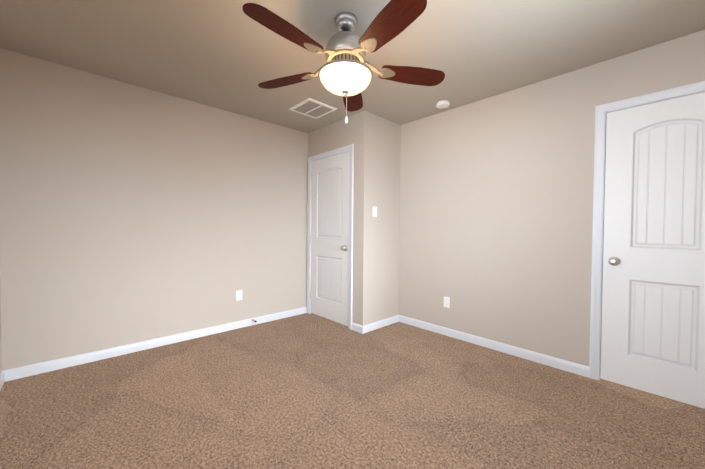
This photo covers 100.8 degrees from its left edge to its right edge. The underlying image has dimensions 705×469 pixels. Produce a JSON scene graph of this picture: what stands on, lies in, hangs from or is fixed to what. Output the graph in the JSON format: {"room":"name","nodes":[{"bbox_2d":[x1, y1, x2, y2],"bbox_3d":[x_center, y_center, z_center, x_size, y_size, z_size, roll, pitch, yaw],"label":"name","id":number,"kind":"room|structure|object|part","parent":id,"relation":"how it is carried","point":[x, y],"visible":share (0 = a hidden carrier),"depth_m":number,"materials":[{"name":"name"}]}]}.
{"room":"empty bedroom","nodes":[
{"label":"empty bedroom","id":0,"kind":"room"},
{"bbox_2d":[0,259,1,372],"bbox_3d":[-1.246,-0.095,0.630,0.120,2.440,4.000,0,1,-43],"label":"wall","id":1,"kind":"structure","parent":0,"point":[0,325],"depth_m":2.12,"materials":[{"name":"paint"}]},
{"bbox_2d":[0,370,5,389],"bbox_3d":[-1.207,1.083,0.698,0.013,0.083,4.000,0,1,-43],"label":"baseboard","id":2,"kind":"structure","parent":1,"relation":"attached to","point":[3,374],"depth_m":2.11,"materials":[{"name":"white wood"}]},
{"bbox_2d":[0,48,307,370],"bbox_3d":[-1.402,-0.145,3.313,3.572,2.440,0.120,0,1,-43],"label":"wall","id":3,"kind":"structure","parent":0,"point":[130,213],"depth_m":2.65,"materials":[{"name":"paint"}]},
{"bbox_2d":[6,307,306,380],"bbox_3d":[-1.587,1.037,3.077,2.664,0.083,0.013,0,1,-43],"label":"baseboard","id":4,"kind":"structure","parent":3,"relation":"attached to","point":[36,368],"depth_m":2.68,"materials":[{"name":"white wood"}]},
{"bbox_2d":[236,290,241,300],"bbox_3d":[-1.299,0.699,3.344,0.070,0.115,0.008,0,1,-43],"label":"electrical outlet","id":5,"kind":"object","parent":3,"relation":"attached to","point":[238,294],"visible":1,"depth_m":3.34,"materials":[{"name":"white plastic"}]},
{"bbox_2d":[308,111,370,325],"bbox_3d":[-0.208,-0.140,3.618,0.100,2.440,1.073,0,1,-43],"label":"wall","id":6,"kind":"structure","parent":0,"point":[355,130],"depth_m":3.26,"materials":[{"name":"paint"}]},
{"bbox_2d":[310,151,349,325],"bbox_3d":[-0.311,0.049,3.639,0.102,2.031,0.767,0,1,-43],"label":"door","id":7,"kind":"structure","parent":6,"relation":"in","point":[329,241],"depth_m":3.63,"materials":[{"name":"white wood"}]},
{"bbox_2d":[307,144,353,329],"bbox_3d":[-0.270,0.023,3.672,0.118,2.110,0.890,0,1,-43],"label":"door frame","id":8,"kind":"structure","parent":6,"relation":"attached to","point":[341,150],"depth_m":3.44,"materials":[{"name":"white wood"}]},
{"bbox_2d":[351,315,588,377],"bbox_3d":[0.924,1.063,2.810,0.651,0.083,2.042,0,1,-43],"label":"baseboard","id":9,"kind":"structure","parent":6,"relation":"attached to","point":[567,366],"depth_m":2.87,"materials":[{"name":"white wood"}]},
{"bbox_2d":[0,313,704,468],"bbox_3d":[0.000,1.165,1.837,3.572,0.100,4.240,0,1,-43],"label":"floor","id":10,"kind":"structure","parent":0,"point":[308,391],"depth_m":1.84,"materials":[{"name":"brown carpet"}]},
{"bbox_2d":[0,0,704,132],"bbox_3d":[0.022,-1.375,1.790,3.572,0.100,4.240,0,1,-43],"label":"ceiling","id":11,"kind":"structure","parent":0,"point":[229,55],"depth_m":2.03,"materials":[{"name":"paint"}]},
{"bbox_2d":[290,98,336,118],"bbox_3d":[-0.425,-1.347,3.136,0.367,0.012,0.372,0,1,-43],"label":"ceiling vent","id":12,"kind":"object","parent":11,"relation":"in","point":[310,107],"visible":1,"depth_m":3.11,"materials":[{"name":"white plastic"}]},
{"bbox_2d":[242,0,444,122],"bbox_3d":[-0.062,-1.025,1.764,1.243,0.601,1.268,0,1,-43],"label":"fan","id":13,"kind":"object","parent":11,"relation":"hanging from","point":[345,71],"visible":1,"depth_m":1.69,"materials":[{"name":"brown wood"}]},
{"bbox_3d":[-0.039,-0.871,1.901,0.020,0.289,0.021,0,1,-43],"label":"chain","id":14,"kind":"part","parent":13,"relation":"part of","materials":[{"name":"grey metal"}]},
{"bbox_2d":[436,100,449,108],"bbox_3d":[0.920,-1.318,2.962,0.138,0.042,0.138,0,1,-43],"label":"smoke detector","id":15,"kind":"object","parent":11,"relation":"attached to","point":[442,104],"visible":1,"depth_m":2.92,"materials":[{"name":"white plastic"}]},
{"bbox_2d":[369,113,400,323],"bbox_3d":[0.358,-0.133,3.482,0.538,2.440,0.100,0,1,-43],"label":"wall","id":16,"kind":"structure","parent":0,"point":[385,222],"depth_m":3.43,"materials":[{"name":"paint"}]},
{"bbox_2d":[373,207,376,216],"bbox_3d":[0.256,-0.259,3.307,0.070,0.115,0.011,0,1,-43],"label":"light switch","id":17,"kind":"object","parent":16,"relation":"attached to","point":[374,211],"visible":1,"depth_m":3.30,"materials":[{"name":"white plastic"}]},
{"bbox_2d":[399,30,704,366],"bbox_3d":[1.267,-0.116,2.997,0.120,2.440,4.000,0,1,-43],"label":"wall","id":18,"kind":"structure","parent":0,"point":[496,212],"depth_m":2.66,"materials":[{"name":"paint"}]},
{"bbox_2d":[444,296,449,307],"bbox_3d":[1.023,0.737,3.170,0.008,0.115,0.070,0,1,-43],"label":"electrical outlet","id":19,"kind":"object","parent":18,"relation":"attached to","point":[447,302],"visible":1,"depth_m":3.16,"materials":[{"name":"white plastic"}]},
{"bbox_2d":[589,81,704,379],"bbox_3d":[2.160,0.075,2.023,0.118,2.110,0.760,0,1,-43],"label":"door frame","id":20,"kind":"structure","parent":18,"relation":"attached to","point":[602,111],"depth_m":2.23,"materials":[{"name":"white wood"}]},
{"bbox_2d":[600,92,704,408],"bbox_3d":[2.124,0.101,1.984,0.102,2.031,0.637,0,1,-43],"label":"door","id":21,"kind":"structure","parent":18,"relation":"in","point":[653,317],"depth_m":2.03,"materials":[{"name":"white wood"}]}
]}

